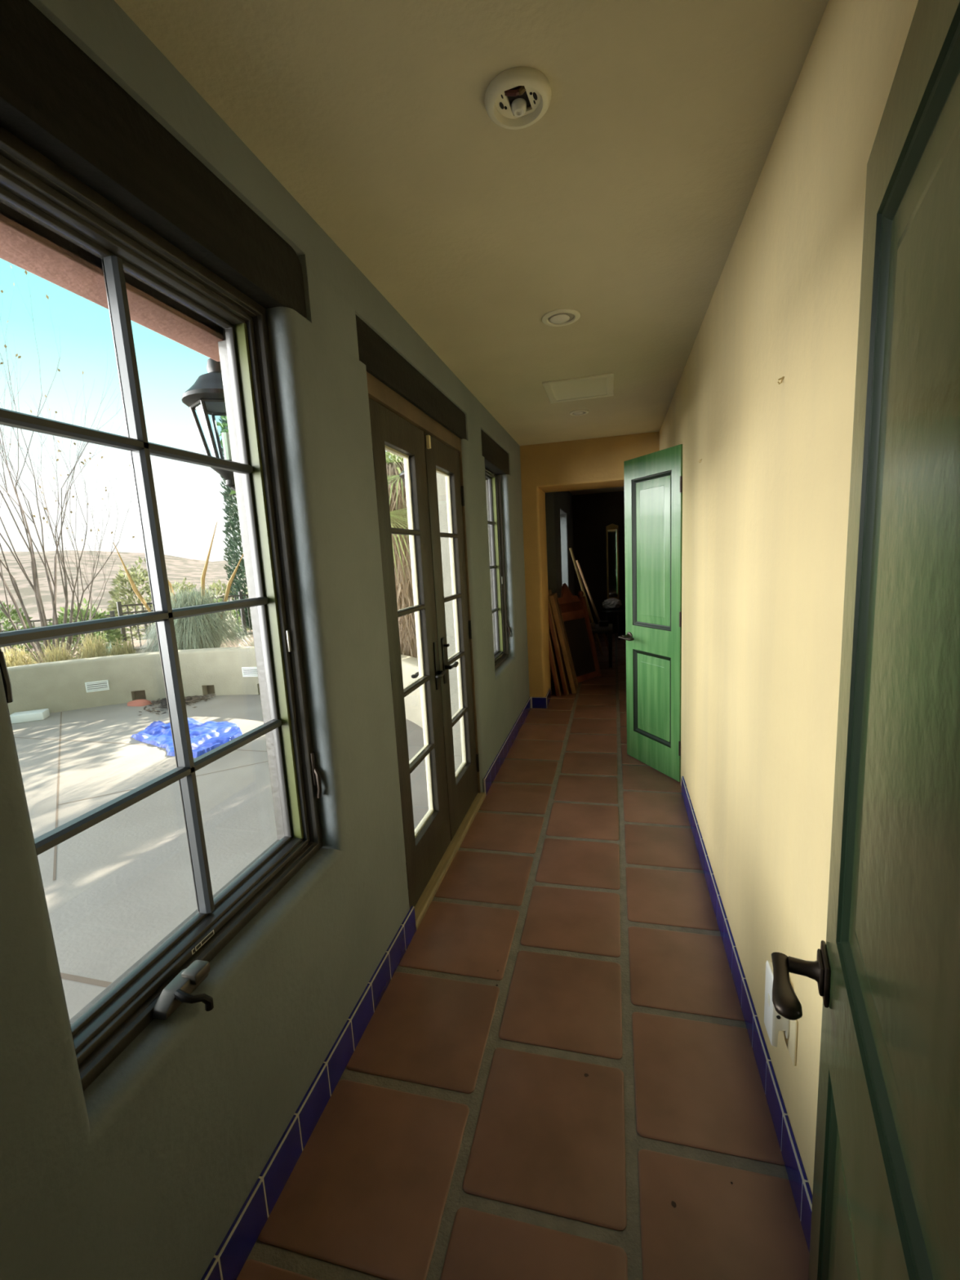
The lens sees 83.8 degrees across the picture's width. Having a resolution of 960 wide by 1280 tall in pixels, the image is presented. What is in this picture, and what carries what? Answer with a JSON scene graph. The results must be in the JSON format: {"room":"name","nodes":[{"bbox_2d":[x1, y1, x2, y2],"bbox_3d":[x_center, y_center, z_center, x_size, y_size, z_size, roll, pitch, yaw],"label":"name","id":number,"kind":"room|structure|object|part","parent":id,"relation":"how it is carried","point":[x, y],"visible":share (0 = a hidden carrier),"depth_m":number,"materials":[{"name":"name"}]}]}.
{"room":"house hallway","nodes":[
{"label":"house hallway","id":0,"kind":"room"},
{"bbox_2d":[0,0,529,1279],"bbox_3d":[-0.005,-0.456,3.632,0.180,2.800,12.300,-1,9,14],"label":"wall","id":1,"kind":"structure","parent":0,"point":[144,1172],"depth_m":1.26,"materials":[{"name":"paint"}]},
{"bbox_2d":[0,201,223,361],"bbox_3d":[-0.814,-0.816,1.038,0.115,0.200,1.025,-1,9,14],"label":"roof eave","id":2,"kind":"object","parent":1,"relation":"attached to","point":[25,243],"depth_m":1.07,"materials":[{"name":"paint"}]},
{"bbox_2d":[0,0,306,319],"bbox_3d":[-0.643,-0.873,0.996,0.096,0.171,0.993,-1,9,14],"label":"lintel beam","id":3,"kind":"structure","parent":1,"relation":"attached to","point":[55,99],"depth_m":0.93,"materials":[{"name":"brown wood"}]},
{"bbox_2d":[0,125,323,1091],"bbox_3d":[-0.630,-0.044,1.123,0.220,1.504,0.785,-1,9,14],"label":"window","id":4,"kind":"structure","parent":1,"relation":"in","point":[166,977],"depth_m":1.17,"materials":[{"name":"brown metal"}]},
{"bbox_3d":[-0.555,0.701,1.036,0.065,0.054,0.030,-6,9,-15],"label":"crank handle","id":5,"kind":"part","parent":4,"relation":"part of","materials":[{"name":"black metal"}]},
{"bbox_2d":[181,358,235,491],"bbox_3d":[-0.758,-0.660,1.690,0.329,0.516,0.228,-1,9,14],"label":"wall lantern","id":6,"kind":"object","parent":1,"relation":"attached to","point":[206,395],"visible":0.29,"depth_m":1.64,"materials":[{"name":"black metal"}]},
{"bbox_2d":[221,432,231,459],"bbox_3d":[-0.805,-0.613,1.710,0.027,0.090,0.028,-1,9,14],"label":"candle","id":7,"kind":"object","parent":6,"relation":"on","point":[225,437],"depth_m":1.70,"materials":[{"name":"beige wax"}]},
{"bbox_2d":[200,697,531,1279],"bbox_3d":[-0.083,0.984,2.849,0.012,0.109,4.753,-1,9,14],"label":"baseboard","id":8,"kind":"structure","parent":1,"relation":"attached to","point":[228,1260],"depth_m":1.39,"materials":[{"name":"tile"}]},
{"bbox_2d":[399,469,405,488],"bbox_3d":[-0.340,-0.947,3.370,0.329,0.516,0.228,-1,9,14],"label":"wall lantern","id":9,"kind":"object","parent":1,"relation":"attached to","point":[402,475],"visible":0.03,"depth_m":3.33,"materials":[{"name":"black metal"}]},
{"bbox_2d":[368,397,450,908],"bbox_3d":[-0.295,0.093,2.294,0.147,2.006,0.613,-1,9,14],"label":"door","id":10,"kind":"structure","parent":1,"relation":"in","point":[425,846],"depth_m":2.34,"materials":[{"name":"brown wood"}]},
{"bbox_3d":[-0.287,0.165,2.521,0.051,0.024,0.118,-1,9,14],"label":"lever","id":11,"kind":"part","parent":10,"relation":"part of","materials":[{"name":"black metal"}]},
{"bbox_3d":[-0.206,0.121,2.542,0.009,0.230,0.042,-1,9,14],"label":"lever plate","id":12,"kind":"part","parent":10,"relation":"part of","materials":[{"name":"black metal"}]},
{"bbox_3d":[-0.194,0.164,2.498,0.051,0.024,0.118,-1,9,14],"label":"lever","id":13,"kind":"part","parent":10,"relation":"part of","materials":[{"name":"black metal"}]},
{"bbox_2d":[355,314,466,439],"bbox_3d":[-0.290,-1.096,2.404,0.099,0.149,1.365,-1,9,14],"label":"lintel beam","id":14,"kind":"structure","parent":1,"relation":"attached to","point":[381,361],"depth_m":2.15,"materials":[{"name":"brown wood"}]},
{"bbox_2d":[366,371,480,792],"bbox_3d":[-0.272,0.021,2.584,0.160,2.112,1.212,-1,9,14],"label":"door frame","id":15,"kind":"structure","parent":1,"relation":"attached to","point":[378,391],"depth_m":2.45,"materials":[{"name":"brown wood"}]},
{"bbox_2d":[423,431,479,840],"bbox_3d":[-0.150,-0.006,2.875,0.147,2.006,0.589,-1,9,14],"label":"door","id":16,"kind":"structure","parent":1,"relation":"in","point":[441,459],"depth_m":2.90,"materials":[{"name":"brown wood"}]},
{"bbox_3d":[-0.178,0.102,2.657,0.009,0.230,0.042,-1,9,14],"label":"lever plate","id":17,"kind":"part","parent":16,"relation":"part of","materials":[{"name":"black metal"}]},
{"bbox_3d":[-0.142,0.129,2.702,0.051,0.024,0.118,-1,9,14],"label":"lever","id":18,"kind":"part","parent":16,"relation":"part of","materials":[{"name":"black metal"}]},
{"bbox_2d":[480,429,509,475],"bbox_3d":[0.069,-1.326,3.846,0.099,0.172,0.968,-1,9,14],"label":"lintel beam","id":19,"kind":"structure","parent":1,"relation":"attached to","point":[495,458],"depth_m":3.80,"materials":[{"name":"brown wood"}]},
{"bbox_2d":[484,467,510,669],"bbox_3d":[0.051,-0.533,3.978,0.162,1.482,0.785,-1,9,14],"label":"window","id":20,"kind":"structure","parent":1,"relation":"in","point":[501,628],"depth_m":4.30,"materials":[{"name":"brown metal"}]},
{"bbox_2d":[114,0,828,495],"bbox_3d":[1.326,-1.692,3.089,2.700,0.350,12.300,-1,9,14],"label":"ceiling","id":21,"kind":"structure","parent":0,"point":[624,206],"depth_m":1.28,"materials":[{"name":"paint"}]},
{"bbox_2d":[484,66,551,129],"bbox_3d":[0.080,-1.129,1.123,0.140,0.022,0.140,0,10,21],"label":"detector base","id":22,"kind":"object","parent":21,"relation":"attached to","point":[524,87],"visible":1,"depth_m":1.11,"materials":[{"name":"white plastic"}]},
{"bbox_2d":[542,308,580,326],"bbox_3d":[0.332,-1.312,2.188,0.156,0.016,0.156,-1,9,14],"label":"recessed light","id":23,"kind":"object","parent":21,"relation":"in","point":[560,317],"visible":1,"depth_m":2.17,"materials":[{"name":"white plastic"}]},
{"bbox_2d":[542,373,613,403],"bbox_3d":[0.590,-1.483,3.169,0.390,0.009,0.430,-1,9,14],"label":"ceiling vent","id":24,"kind":"object","parent":21,"relation":"in","point":[598,385],"visible":1,"depth_m":3.14,"materials":[{"name":"white metal"}]},
{"bbox_3d":[0.590,-1.484,3.169,0.312,0.005,0.352,-1,9,14],"label":"panel","id":25,"kind":"part","parent":24,"relation":"part of","materials":[{"name":"beige metal"}]},
{"bbox_2d":[569,409,588,415],"bbox_3d":[0.688,-1.570,3.710,0.132,0.016,0.132,-1,9,14],"label":"recessed light","id":26,"kind":"object","parent":21,"relation":"in","point":[578,412],"visible":1,"depth_m":3.69,"materials":[{"name":"white plastic"}]},
{"bbox_2d":[236,632,809,1279],"bbox_3d":[1.417,0.891,3.473,2.620,0.061,12.402,-1,9,14],"label":"floor","id":27,"kind":"structure","parent":0,"point":[556,1076],"depth_m":1.51,"materials":[{"name":"tile"}]},
{"bbox_2d":[414,791,485,929],"bbox_3d":[-0.163,1.050,2.733,0.112,0.028,1.212,-1,9,14],"label":"threshold","id":28,"kind":"object","parent":27,"relation":"on","point":[429,891],"visible":0.53,"depth_m":2.57,"materials":[{"name":"brown wood"}]},
{"bbox_2d":[548,626,562,696],"bbox_3d":[0.742,0.032,5.582,0.204,1.046,0.370,-1,9,14],"label":"leaning board","id":29,"kind":"object","parent":27,"relation":"on","point":[553,659],"visible":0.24,"depth_m":5.45,"materials":[{"name":"red wood"}]},
{"bbox_2d":[547,589,570,695],"bbox_3d":[0.813,0.013,5.608,0.228,1.067,0.360,-1,9,14],"label":"leaning board","id":30,"kind":"object","parent":27,"relation":"on","point":[562,670],"visible":0.6,"depth_m":5.46,"materials":[{"name":"red wood"}]},
{"bbox_2d":[549,592,577,693],"bbox_3d":[0.886,0.025,5.633,0.248,1.028,0.340,-1,9,14],"label":"leaning board","id":31,"kind":"object","parent":27,"relation":"on","point":[553,598],"visible":1,"depth_m":5.51,"materials":[{"name":"beige wood"}]},
{"bbox_2d":[558,582,600,682],"bbox_3d":[1.071,-0.090,6.066,0.586,1.104,0.292,-11,12,-41],"label":"headboard","id":32,"kind":"object","parent":27,"relation":"on","point":[574,610],"visible":0.66,"depth_m":6.08,"materials":[{"name":"red wood"}]},
{"bbox_3d":[1.117,0.081,6.051,0.416,0.632,0.008,-11,-1,-41],"label":"inset panel","id":33,"kind":"part","parent":32,"relation":"part of","materials":[{"name":"brown wood"}]},
{"bbox_3d":[1.270,-0.079,6.240,0.066,1.023,0.068,-11,-1,-41],"label":"post","id":34,"kind":"part","parent":32,"relation":"part of","materials":[{"name":"red wood"}]},
{"bbox_2d":[569,547,603,654],"bbox_3d":[1.487,-0.537,7.477,0.427,1.506,0.100,-1,9,14],"label":"plank","id":35,"kind":"object","parent":27,"relation":"on","point":[571,548],"visible":0.96,"depth_m":7.43,"materials":[{"name":"brown wood"}]},
{"bbox_2d":[575,560,608,650],"bbox_3d":[1.652,-0.506,7.806,0.466,1.327,0.100,-1,9,14],"label":"plank","id":36,"kind":"object","parent":27,"relation":"on","point":[576,561],"visible":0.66,"depth_m":7.75,"materials":[{"name":"beige wood"}]},
{"bbox_2d":[591,623,612,667],"bbox_3d":[1.497,0.068,6.951,0.440,0.473,0.600,-1,9,14],"label":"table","id":37,"kind":"object","parent":27,"relation":"on","point":[608,629],"visible":0.47,"depth_m":6.63,"materials":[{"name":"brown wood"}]},
{"bbox_2d":[590,622,595,628],"bbox_3d":[1.410,-0.181,6.825,0.120,0.064,0.100,-1,9,14],"label":"storage box","id":38,"kind":"object","parent":37,"relation":"on","point":[593,624],"visible":0.49,"depth_m":6.77,"materials":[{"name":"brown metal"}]},
{"bbox_3d":[1.618,0.127,6.649,0.040,0.438,0.040,-1,9,14],"label":"leg","id":39,"kind":"part","parent":37,"relation":"part of","materials":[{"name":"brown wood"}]},
{"bbox_2d":[601,608,622,639],"bbox_3d":[2.165,-0.255,8.766,0.330,0.479,0.330,-1,9,14],"label":"stool","id":40,"kind":"object","parent":27,"relation":"on","point":[606,611],"visible":0.88,"depth_m":8.64,"materials":[{"name":"brown wood"}]},
{"bbox_3d":[2.153,-0.477,8.731,0.330,0.030,0.330,-1,9,14],"label":"seat","id":41,"kind":"part","parent":40,"relation":"part of","materials":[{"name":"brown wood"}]},
{"bbox_2d":[602,597,622,609],"bbox_3d":[2.149,-0.588,8.714,0.320,0.191,0.308,-1,9,14],"label":"cushion","id":42,"kind":"object","parent":40,"relation":"on","point":[611,603],"visible":1,"depth_m":8.62,"materials":[{"name":"grey fabric"}]},
{"bbox_3d":[2.236,-0.227,8.654,0.030,0.450,0.060,-8,10,-30],"label":"leg","id":43,"kind":"part","parent":40,"relation":"part of","materials":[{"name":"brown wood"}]},
{"bbox_2d":[605,524,619,633],"bbox_3d":[2.275,-1.034,9.165,0.200,1.877,0.030,-1,9,14],"label":"floor mirror","id":44,"kind":"object","parent":27,"relation":"on","point":[612,533],"visible":0.77,"depth_m":9.12,"materials":[{"name":"brown mirror"}]},
{"bbox_2d":[545,490,574,671],"bbox_3d":[1.043,-1.051,7.996,0.500,2.408,3.050,-1,9,14],"label":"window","id":45,"kind":"structure","parent":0,"point":[558,504],"depth_m":6.93,"materials":[{"name":"paint"}]},
{"bbox_2d":[520,431,659,697],"bbox_3d":[1.048,-0.611,5.038,1.180,2.558,0.500,-1,9,14],"label":"wall","id":46,"kind":"structure","parent":0,"point":[597,463],"depth_m":4.78,"materials":[{"name":"paint"}]},
{"bbox_2d":[530,688,551,708],"bbox_3d":[1.094,0.562,5.132,1.168,0.109,0.342,-1,9,14],"label":"baseboard","id":47,"kind":"structure","parent":46,"relation":"attached to","point":[535,702],"depth_m":5.10,"materials":[{"name":"tile"}]},
{"bbox_2d":[572,491,625,633],"bbox_3d":[2.852,-1.353,9.139,2.700,2.558,0.100,-1,9,14],"label":"wall","id":48,"kind":"structure","parent":0,"point":[592,513],"depth_m":9.25,"materials":[{"name":"paint"}]},
{"bbox_2d":[659,0,918,1193],"bbox_3d":[0.799,-0.043,1.190,0.200,2.658,7.873,-1,9,14],"label":"wall","id":49,"kind":"structure","parent":0,"point":[766,504],"depth_m":1.25,"materials":[{"name":"beige paint"}]},
{"bbox_2d":[618,444,682,782],"bbox_3d":[1.072,-0.141,3.410,0.122,2.014,0.547,-6,9,-20],"label":"door","id":50,"kind":"structure","parent":49,"relation":"in","point":[653,482],"depth_m":3.40,"materials":[{"name":"green wood"}]},
{"bbox_3d":[0.996,-0.015,3.591,0.076,0.040,0.139,-6,9,-20],"label":"lever","id":51,"kind":"part","parent":50,"relation":"part of","materials":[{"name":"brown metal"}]},
{"bbox_3d":[1.083,-0.546,3.363,0.007,0.894,0.326,-6,9,-20],"label":"raised panel","id":52,"kind":"part","parent":50,"relation":"part of","materials":[{"name":"green wood"}]},
{"bbox_3d":[1.131,0.369,3.507,0.007,0.525,0.326,-6,9,-20],"label":"raised panel","id":53,"kind":"part","parent":50,"relation":"part of","materials":[{"name":"green wood"}]},
{"bbox_2d":[681,776,812,1253],"bbox_3d":[0.845,1.109,1.739,0.012,0.109,3.030,-1,9,14],"label":"baseboard","id":54,"kind":"structure","parent":49,"relation":"attached to","point":[799,1184],"depth_m":1.48,"materials":[{"name":"tile"}]},
{"bbox_2d":[764,960,789,1047],"bbox_3d":[0.702,0.861,1.267,0.038,0.175,0.068,-1,9,14],"label":"outlet plate","id":55,"kind":"object","parent":49,"relation":"attached to","point":[774,1022],"visible":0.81,"depth_m":1.25,"materials":[{"name":"white plastic"}]},
{"bbox_2d":[777,376,784,384],"bbox_3d":[0.694,-0.598,1.233,0.015,0.017,0.008,4,11,37],"label":"wall hook","id":56,"kind":"object","parent":49,"relation":"attached to","point":[783,377],"visible":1,"depth_m":1.23,"materials":[{"name":"brown metal"}]},
{"bbox_2d":[784,1019,797,1066],"bbox_3d":[0.718,0.903,1.236,0.006,0.115,0.070,-1,9,14],"label":"outlet plate","id":57,"kind":"object","parent":49,"relation":"attached to","point":[791,1042],"visible":0.71,"depth_m":1.21,"materials":[{"name":"beige plastic"}]},
{"bbox_2d":[771,0,959,1279],"bbox_3d":[0.380,0.376,0.546,0.112,1.950,0.801,1,10,26],"label":"door","id":58,"kind":"structure","parent":49,"relation":"in","point":[886,1195],"depth_m":0.55,"materials":[{"name":"green wood"}]},
{"bbox_3d":[0.516,0.564,0.870,0.076,0.040,0.139,1,10,26],"label":"lever","id":59,"kind":"part","parent":58,"relation":"part of","materials":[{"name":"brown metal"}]},
{"bbox_3d":[0.449,0.967,0.623,0.007,0.423,0.540,1,10,26],"label":"raised panel","id":60,"kind":"part","parent":58,"relation":"part of","materials":[{"name":"green wood"}]},
{"bbox_3d":[0.398,0.015,0.473,0.007,0.948,0.540,1,10,26],"label":"raised panel","id":61,"kind":"part","parent":58,"relation":"part of","materials":[{"name":"green wood"}]},
{"label":"outside","id":62,"kind":"structure","parent":0,"visible":0},
{"bbox_2d":[11,693,428,1019],"bbox_3d":[-4.354,1.438,2.636,7.820,0.150,10.500,-1,9,14],"label":"patio slab","id":63,"kind":"object","parent":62,"point":[124,882],"depth_m":3.30,"materials":[{"name":"concrete"}]},
{"bbox_2d":[9,708,49,724],"bbox_3d":[-4.960,0.837,5.888,0.320,0.090,0.180,-6,9,-20],"label":"stone block","id":64,"kind":"object","parent":63,"relation":"on","point":[38,714],"visible":0.8,"depth_m":5.83,"materials":[{"name":"white stone"}]},
{"bbox_2d":[127,698,151,706],"bbox_3d":[-4.030,0.731,6.333,0.317,0.060,0.180,-1,9,14],"label":"rag","id":65,"kind":"object","parent":63,"relation":"on","point":[142,702],"visible":0.98,"depth_m":6.28,"materials":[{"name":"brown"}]},
{"bbox_2d":[137,694,215,715],"bbox_3d":[-3.542,0.750,6.143,0.719,0.043,0.821,-3,9,1],"label":"leaf litter","id":66,"kind":"object","parent":63,"relation":"on","point":[190,699],"visible":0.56,"depth_m":6.29,"materials":[{"name":"brown plant"}]},
{"bbox_2d":[131,718,244,758],"bbox_3d":[-2.744,0.871,4.959,1.220,0.079,0.896,-1,9,14],"label":"tarp","id":67,"kind":"object","parent":63,"relation":"on","point":[206,737],"visible":0.67,"depth_m":4.93,"materials":[{"name":"blue plastic"}]},
{"bbox_2d":[6,646,422,728],"bbox_3d":[-4.119,0.825,4.152,4.578,0.565,6.740,5,12,43],"label":"wall","id":68,"kind":"structure","parent":63,"relation":"on","point":[56,686],"depth_m":6.37,"materials":[{"name":"beige paint"}]},
{"bbox_2d":[84,680,109,692],"bbox_3d":[-4.509,0.544,6.310,0.230,0.120,0.016,-7,10,-21],"label":"step light","id":69,"kind":"object","parent":68,"relation":"attached to","point":[97,686],"visible":1,"depth_m":6.31,"materials":[{"name":"white plastic"}]},
{"bbox_2d":[241,666,257,676],"bbox_3d":[-2.765,0.385,6.468,0.230,0.120,0.016,-1,9,11],"label":"step light","id":70,"kind":"object","parent":68,"relation":"attached to","point":[246,671],"visible":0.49,"depth_m":6.47,"materials":[{"name":"white plastic"}]},
{"bbox_2d":[13,711,425,987],"bbox_3d":[-3.551,1.422,1.976,5.900,0.001,7.625,-1,9,14],"label":"joint lines","id":71,"kind":"object","parent":63,"relation":"on","point":[66,976],"visible":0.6,"depth_m":3.32,"materials":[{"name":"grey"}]},
{"bbox_2d":[385,451,417,657],"bbox_3d":[-0.847,-1.129,6.095,2.803,3.851,2.848,-1,9,14],"label":"fan palm","id":72,"kind":"object","parent":63,"relation":"on","point":[397,490],"visible":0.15,"depth_m":5.68,"materials":[{"name":"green plant"}]},
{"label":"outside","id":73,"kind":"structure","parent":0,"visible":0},
{"bbox_2d":[0,550,253,657],"bbox_3d":[-44.357,-9.968,70.205,228.139,10.541,228.139,-1,9,14],"label":"hillside","id":74,"kind":"structure","parent":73,"point":[178,568],"depth_m":71.64,"materials":[{"name":"beige sand"}]},
{"bbox_2d":[0,644,38,666],"bbox_3d":[-5.786,0.324,6.667,0.682,0.608,0.624,-10,11,-36],"label":"grass","id":75,"kind":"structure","parent":74,"relation":"on","point":[11,660],"depth_m":6.60,"materials":[{"name":"yellow plant"}]},
{"bbox_2d":[0,600,50,663],"bbox_3d":[-7.147,0.074,7.908,1.302,1.439,1.243,-1,9,14],"label":"shrub","id":76,"kind":"object","parent":74,"relation":"on","point":[15,616],"visible":0.24,"depth_m":7.93,"materials":[{"name":"green plant"}]},
{"bbox_2d":[29,639,79,663],"bbox_3d":[-5.337,0.283,6.780,0.661,0.607,0.675,-1,9,14],"label":"grass","id":77,"kind":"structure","parent":74,"relation":"on","point":[57,654],"depth_m":6.71,"materials":[{"name":"yellow plant"}]},
{"bbox_2d":[0,610,118,658],"bbox_3d":[-7.658,0.081,9.097,2.625,0.950,0.062,-6,9,-17],"label":"iron fence","id":78,"kind":"object","parent":74,"relation":"on","point":[112,613],"visible":0.17,"depth_m":9.11,"materials":[{"name":"grey metal"}]},
{"bbox_3d":[-7.678,-0.308,9.036,2.565,0.030,0.024,-6,9,-17],"label":"rail","id":79,"kind":"part","parent":78,"relation":"part of","materials":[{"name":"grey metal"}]},
{"bbox_3d":[-6.437,-0.043,9.471,0.060,0.950,0.060,-6,9,-17],"label":"post","id":80,"kind":"part","parent":78,"relation":"part of","materials":[{"name":"grey metal"}]},
{"bbox_2d":[0,266,134,664],"bbox_3d":[-6.197,-2.313,7.411,2.936,5.771,3.930,-3,9,-1],"label":"bare shrub","id":81,"kind":"object","parent":74,"relation":"on","point":[35,587],"visible":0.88,"depth_m":7.29,"materials":[{"name":"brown plant"}]},
{"bbox_2d":[39,607,128,659],"bbox_3d":[-6.399,0.063,8.658,1.134,1.241,1.082,-1,9,14],"label":"shrub","id":82,"kind":"object","parent":74,"relation":"on","point":[115,633],"visible":0.19,"depth_m":8.60,"materials":[{"name":"green plant"}]},
{"bbox_2d":[40,598,133,647],"bbox_3d":[-11.899,0.099,16.253,2.326,2.756,2.364,2,10,29],"label":"tree","id":83,"kind":"object","parent":74,"relation":"on","point":[84,599],"visible":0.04,"depth_m":16.12,"materials":[{"name":"green plant"}]},
{"bbox_2d":[66,631,115,659],"bbox_3d":[-4.978,0.200,6.910,0.656,0.692,0.710,-1,9,14],"label":"grass","id":84,"kind":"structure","parent":74,"relation":"on","point":[91,650],"depth_m":6.83,"materials":[{"name":"yellow plant"}]},
{"bbox_2d":[76,640,122,655],"bbox_3d":[-5.609,0.242,7.973,0.716,0.422,0.651,-1,9,14],"label":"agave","id":85,"kind":"object","parent":74,"relation":"on","point":[110,641],"visible":0.07,"depth_m":8.09,"materials":[{"name":"green plant"}]},
{"bbox_2d":[105,637,141,655],"bbox_3d":[-4.713,0.227,7.051,0.614,0.567,0.623,-1,9,14],"label":"grass","id":86,"kind":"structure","parent":74,"relation":"on","point":[120,651],"depth_m":7.01,"materials":[{"name":"yellow plant"}]},
{"bbox_2d":[105,555,173,642],"bbox_3d":[-8.320,-0.487,13.233,1.565,3.191,1.632,-9,11,-32],"label":"tree","id":87,"kind":"object","parent":74,"relation":"on","point":[140,579],"visible":0.27,"depth_m":12.82,"materials":[{"name":"green plant"}]},
{"bbox_2d":[169,577,196,601],"bbox_3d":[-9.889,-0.504,18.036,1.819,3.238,1.752,-1,9,14],"label":"shrub","id":88,"kind":"object","parent":74,"relation":"on","point":[177,584],"visible":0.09,"depth_m":17.78,"materials":[{"name":"green plant"}]},
{"bbox_2d":[112,521,253,653],"bbox_3d":[-4.156,-0.646,7.660,1.921,2.041,1.919,3,11,35],"label":"clump","id":89,"kind":"object","parent":74,"relation":"on","point":[207,630],"visible":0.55,"depth_m":7.46,"materials":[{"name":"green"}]},
{"bbox_2d":[115,591,253,650],"bbox_3d":[-5.141,-0.357,10.447,0.060,1.090,3.175,6,13,44],"label":"iron fence","id":90,"kind":"object","parent":74,"relation":"on","point":[240,595],"visible":0.28,"depth_m":9.59,"materials":[{"name":"grey metal"}]},
{"bbox_3d":[-6.232,-0.127,9.359,0.060,1.090,0.060,6,13,44],"label":"post","id":91,"kind":"part","parent":90,"relation":"part of","materials":[{"name":"grey metal"}]},
{"bbox_3d":[-5.159,-0.687,10.395,0.024,0.030,3.115,6,13,44],"label":"rail","id":92,"kind":"part","parent":90,"relation":"part of","materials":[{"name":"grey metal"}]},
{"bbox_3d":[-5.166,-0.816,10.375,0.024,0.030,3.115,6,13,44],"label":"rail","id":93,"kind":"part","parent":90,"relation":"part of","materials":[{"name":"grey metal"}]},
{"bbox_3d":[-5.124,-0.036,10.498,0.024,0.030,3.115,6,13,44],"label":"rail","id":94,"kind":"part","parent":90,"relation":"part of","materials":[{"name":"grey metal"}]},
{"bbox_3d":[-4.778,-0.433,10.810,0.060,1.090,0.060,6,13,44],"label":"post","id":95,"kind":"part","parent":90,"relation":"part of","materials":[{"name":"grey metal"}]},
{"bbox_2d":[204,578,249,630],"bbox_3d":[-7.067,-0.356,14.833,1.612,2.675,1.670,-11,12,-42],"label":"shrub","id":96,"kind":"object","parent":74,"relation":"on","point":[216,585],"visible":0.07,"depth_m":14.57,"materials":[{"name":"green plant"}]},
{"bbox_2d":[211,598,243,631],"bbox_3d":[-5.803,-0.229,12.052,0.970,1.487,0.920,-11,12,-43],"label":"shrub","id":97,"kind":"object","parent":74,"relation":"on","point":[221,600],"visible":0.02,"depth_m":11.99,"materials":[{"name":"green plant"}]},
{"bbox_2d":[217,415,252,629],"bbox_3d":[-4.999,-3.339,11.530,1.332,6.764,1.326,-1,9,14],"label":"cypress","id":98,"kind":"object","parent":74,"relation":"on","point":[233,513],"visible":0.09,"depth_m":11.39,"materials":[{"name":"green plant"}]},
{"bbox_2d":[204,415,399,507],"bbox_3d":[-3.006,-2.481,9.581,3.400,5.379,4.275,-11,12,-43],"label":"shade tree","id":99,"kind":"object","parent":74,"relation":"on","point":[218,424],"visible":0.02,"depth_m":8.46,"materials":[{"name":"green plant"}]}
]}

